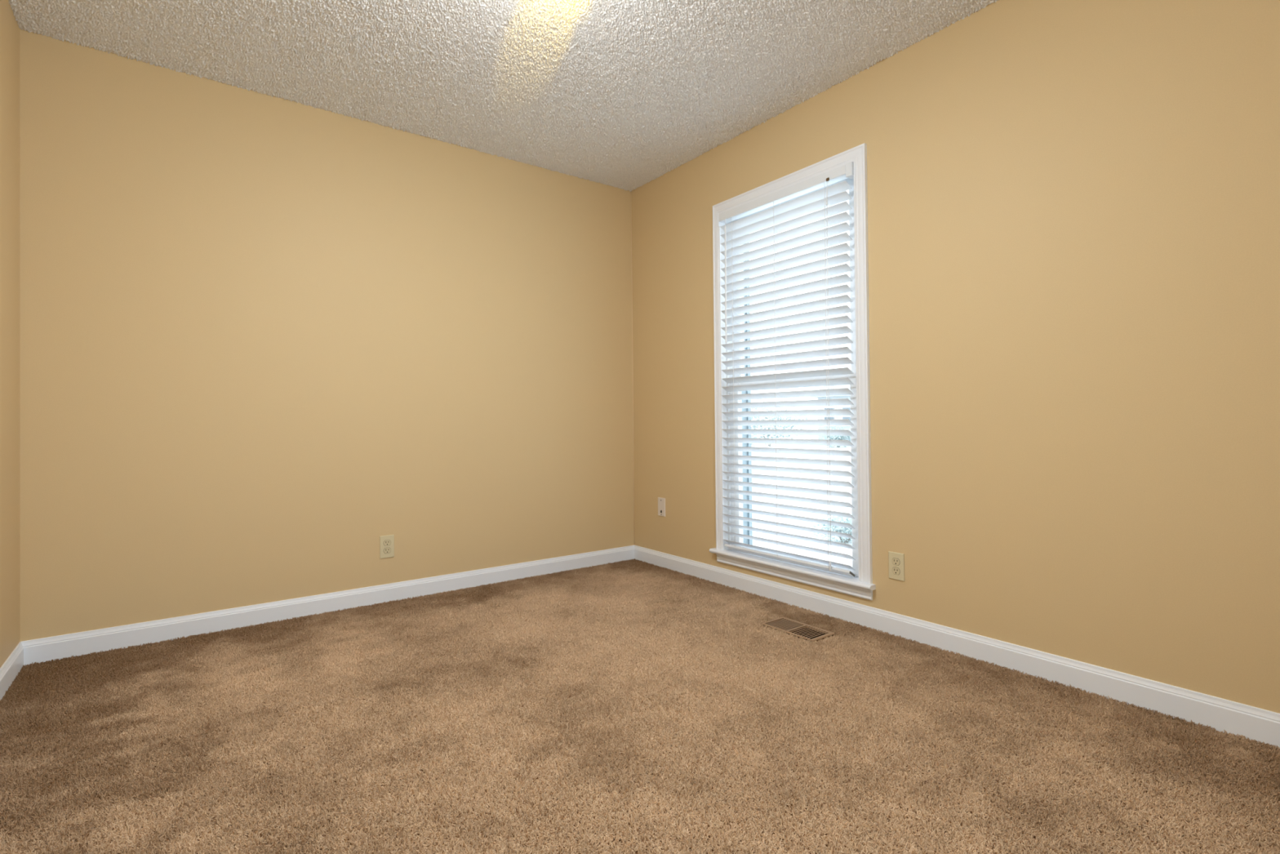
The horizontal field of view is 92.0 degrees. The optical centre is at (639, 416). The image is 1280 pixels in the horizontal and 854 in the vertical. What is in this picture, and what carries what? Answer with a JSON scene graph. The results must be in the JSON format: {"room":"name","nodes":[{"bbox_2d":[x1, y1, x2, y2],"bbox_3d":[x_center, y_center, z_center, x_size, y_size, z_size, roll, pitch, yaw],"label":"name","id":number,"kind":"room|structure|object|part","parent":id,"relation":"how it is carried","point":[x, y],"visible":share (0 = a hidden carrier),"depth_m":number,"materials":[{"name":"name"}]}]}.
{"room":"empty bedroom","nodes":[
{"label":"empty bedroom","id":0,"kind":"room"},
{"bbox_2d":[0,0,19,667],"bbox_3d":[-1.204,-0.279,0.626,0.200,2.690,4.200,0,-1,-37],"label":"wall","id":1,"kind":"structure","parent":0,"point":[9,28],"depth_m":2.21,"materials":[{"name":"beige paint"}]},
{"bbox_2d":[0,641,23,700],"bbox_3d":[-1.167,0.882,0.759,0.012,0.095,4.000,0,-1,-37],"label":"baseboard","id":2,"kind":"structure","parent":1,"relation":"attached to","point":[11,668],"depth_m":2.19,"materials":[{"name":"white paint"}]},
{"bbox_2d":[19,28,634,641],"bbox_3d":[-1.272,-0.254,3.317,3.307,2.690,0.203,0,-1,-37],"label":"wall","id":3,"kind":"structure","parent":0,"point":[265,340],"depth_m":2.90,"materials":[{"name":"beige paint"}]},
{"bbox_2d":[21,545,634,665],"bbox_3d":[-1.198,0.905,3.223,2.907,0.095,0.012,0,-1,-37],"label":"baseboard","id":4,"kind":"structure","parent":3,"relation":"attached to","point":[60,646],"depth_m":2.88,"materials":[{"name":"white paint"}]},
{"bbox_2d":[379,534,394,558],"bbox_3d":[-1.293,0.667,3.159,0.070,0.114,0.008,0,-1,-37],"label":"wall outlet","id":5,"kind":"object","parent":3,"relation":"attached to","point":[386,542],"visible":1,"depth_m":3.16,"materials":[{"name":"beige plastic"}]},
{"bbox_2d":[383,547,391,553],"bbox_3d":[-1.292,0.686,3.157,0.034,0.028,0.003,0,-1,-37],"label":"receptacle","id":6,"kind":"object","parent":5,"relation":"attached to","point":[386,550],"depth_m":3.16,"materials":[{"name":"beige plastic"}]},
{"bbox_2d":[383,539,391,546],"bbox_3d":[-1.292,0.647,3.158,0.034,0.028,0.003,0,-1,-37],"label":"receptacle","id":7,"kind":"object","parent":5,"relation":"attached to","point":[386,542],"depth_m":3.16,"materials":[{"name":"beige plastic"}]},
{"bbox_2d":[8,0,998,191],"bbox_3d":[-0.030,-1.520,1.646,2.927,0.011,4.020,0,-1,-37],"label":"ceiling","id":8,"kind":"structure","parent":0,"point":[620,94],"depth_m":2.58,"materials":[{"name":"white paint"}]},
{"bbox_2d":[0,558,1279,853],"bbox_3d":[-0.009,0.995,1.627,2.927,0.138,4.010,0,-1,-37],"label":"floor","id":9,"kind":"structure","parent":0,"point":[633,706],"depth_m":1.74,"materials":[{"name":"brown carpet"}]},
{"bbox_2d":[761,616,835,641],"bbox_3d":[0.683,0.991,2.680,0.149,0.146,0.281,0,-1,-37],"label":"floor vent","id":10,"kind":"object","parent":9,"relation":"in","point":[808,632],"visible":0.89,"depth_m":2.69,"materials":[{"name":"brown metal"}]},
{"bbox_2d":[631,0,1279,713],"bbox_3d":[1.287,-0.286,2.483,0.200,2.690,4.200,0,-1,-37],"label":"wall","id":11,"kind":"structure","parent":0,"point":[1073,206],"depth_m":2.13,"materials":[{"name":"beige paint"}]},
{"bbox_2d":[657,497,665,516],"bbox_3d":[0.134,0.567,3.860,0.007,0.114,0.070,0,-1,-37],"label":"phone jack","id":12,"kind":"object","parent":11,"relation":"attached to","point":[661,501],"visible":1,"depth_m":3.86,"materials":[{"name":"beige plastic"}]},
{"bbox_2d":[709,142,875,599],"bbox_3d":[0.789,-0.190,3.146,0.277,1.992,1.005,0,-1,-37],"label":"window","id":13,"kind":"structure","parent":11,"relation":"in","point":[861,585],"depth_m":2.88,"materials":[{"name":"white paint"}]},
{"bbox_3d":[0.830,-0.186,3.176,0.175,1.942,0.910,0,-1,-37],"label":"exterior frame","id":14,"kind":"part","parent":13,"relation":"part of","materials":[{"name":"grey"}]},
{"bbox_2d":[718,161,855,577],"bbox_3d":[0.713,-0.197,3.089,0.070,1.857,0.848,0,-1,-37],"label":"window blind","id":15,"kind":"object","parent":13,"relation":"attached to","point":[813,206],"visible":1,"depth_m":3.05,"materials":[{"name":"white plastic"}]},
{"bbox_3d":[0.524,-0.177,3.349,0.051,1.805,0.005,0,-1,-37],"label":"ladder cord","id":16,"kind":"part","parent":15,"relation":"part of","materials":[{"name":"white fabric"}]},
{"bbox_3d":[0.699,-0.181,3.114,0.051,1.805,0.005,0,-1,-37],"label":"ladder cord","id":17,"kind":"part","parent":15,"relation":"part of","materials":[{"name":"white fabric"}]},
{"bbox_3d":[0.700,-1.103,3.112,0.054,0.042,0.812,0,-1,-37],"label":"head rail","id":18,"kind":"part","parent":15,"relation":"part of","materials":[{"name":"white plastic"}]},
{"bbox_3d":[0.717,0.714,3.093,0.047,0.035,0.790,0,-1,-37],"label":"rail","id":19,"kind":"part","parent":15,"relation":"part of","materials":[{"name":"white plastic"}]},
{"bbox_3d":[0.868,-0.207,2.835,0.006,1.757,0.015,0,-1,-37],"label":"lift cord","id":20,"kind":"part","parent":15,"relation":"part of","materials":[{"name":"white fabric"}]},
{"bbox_3d":[0.881,-0.185,2.869,0.051,1.805,0.005,0,-1,-37],"label":"ladder cord","id":21,"kind":"part","parent":15,"relation":"part of","materials":[{"name":"white fabric"}]},
{"bbox_3d":[0.728,0.746,3.085,0.102,0.022,1.005,0,-1,-37],"label":"sill","id":22,"kind":"part","parent":13,"relation":"part of","materials":[{"name":"white paint"}]},
{"bbox_3d":[0.788,-0.639,3.152,0.033,0.974,0.844,0,-1,-37],"label":"sash","id":23,"kind":"part","parent":13,"relation":"part of","materials":[{"name":"white paint"}]},
{"bbox_3d":[0.766,0.269,3.120,0.034,0.930,0.844,0,-1,-37],"label":"sash","id":24,"kind":"part","parent":13,"relation":"part of","materials":[{"name":"white paint"}]},
{"bbox_2d":[888,551,904,581],"bbox_3d":[1.076,0.630,2.595,0.008,0.114,0.070,0,-1,-37],"label":"wall outlet","id":25,"kind":"object","parent":11,"relation":"attached to","point":[896,560],"visible":1,"depth_m":2.59,"materials":[{"name":"beige plastic"}]},
{"bbox_2d":[892,557,899,565],"bbox_3d":[1.075,0.611,2.594,0.004,0.029,0.036,0,-1,-37],"label":"receptacle","id":26,"kind":"object","parent":25,"relation":"attached to","point":[895,561],"depth_m":2.59,"materials":[{"name":"beige plastic"}]},
{"bbox_2d":[892,567,900,574],"bbox_3d":[1.075,0.650,2.594,0.004,0.029,0.036,0,-1,-37],"label":"receptacle","id":27,"kind":"object","parent":25,"relation":"attached to","point":[895,571],"depth_m":2.59,"materials":[{"name":"beige plastic"}]},
{"bbox_2d":[634,545,1279,748],"bbox_3d":[1.154,0.875,2.489,0.012,0.095,4.000,0,-1,-37],"label":"baseboard","id":28,"kind":"structure","parent":11,"relation":"attached to","point":[1255,723],"depth_m":2.20,"materials":[{"name":"white paint"}]},
{"label":"outside","id":29,"kind":"structure","parent":0,"visible":0},
{"bbox_2d":[751,434,852,566],"bbox_3d":[24.122,1.519,22.088,59.760,0.200,80.000,0,-1,-37],"label":"ground","id":30,"kind":"structure","parent":29,"point":[838,508],"depth_m":11.25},
{"bbox_2d":[751,399,813,446],"bbox_3d":[7.220,0.478,34.957,4.895,3.143,4.164,0,-1,-37],"label":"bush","id":31,"kind":"object","parent":30,"relation":"on","point":[753,427],"visible":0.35,"depth_m":34.83,"materials":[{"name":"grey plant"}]},
{"bbox_2d":[809,384,850,446],"bbox_3d":[13.533,-0.550,36.088,6.600,4.400,3.650,0,-1,-37],"label":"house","id":32,"kind":"structure","parent":30,"relation":"on","point":[835,397],"depth_m":34.73,"materials":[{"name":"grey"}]},
{"bbox_3d":[10.669,0.016,34.787,0.050,0.960,0.660,0,-1,-37],"label":"pane","id":33,"kind":"part","parent":32,"relation":"part of","materials":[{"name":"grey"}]},
{"bbox_3d":[11.386,0.000,33.825,0.050,0.960,0.660,0,-1,-37],"label":"pane","id":34,"kind":"part","parent":32,"relation":"part of","materials":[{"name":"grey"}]},
{"bbox_2d":[812,515,852,543],"bbox_3d":[2.397,1.343,7.272,0.811,0.401,0.745,0,-1,-37],"label":"bush","id":35,"kind":"object","parent":30,"relation":"on","point":[838,529],"visible":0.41,"depth_m":7.26,"materials":[{"name":"grey plant"}]},
{"bbox_2d":[820,425,850,447],"bbox_3d":[10.429,1.084,32.565,2.229,1.386,1.608,0,-1,-37],"label":"bush","id":36,"kind":"object","parent":30,"relation":"on","point":[831,437],"visible":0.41,"depth_m":32.52,"materials":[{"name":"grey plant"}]}
]}

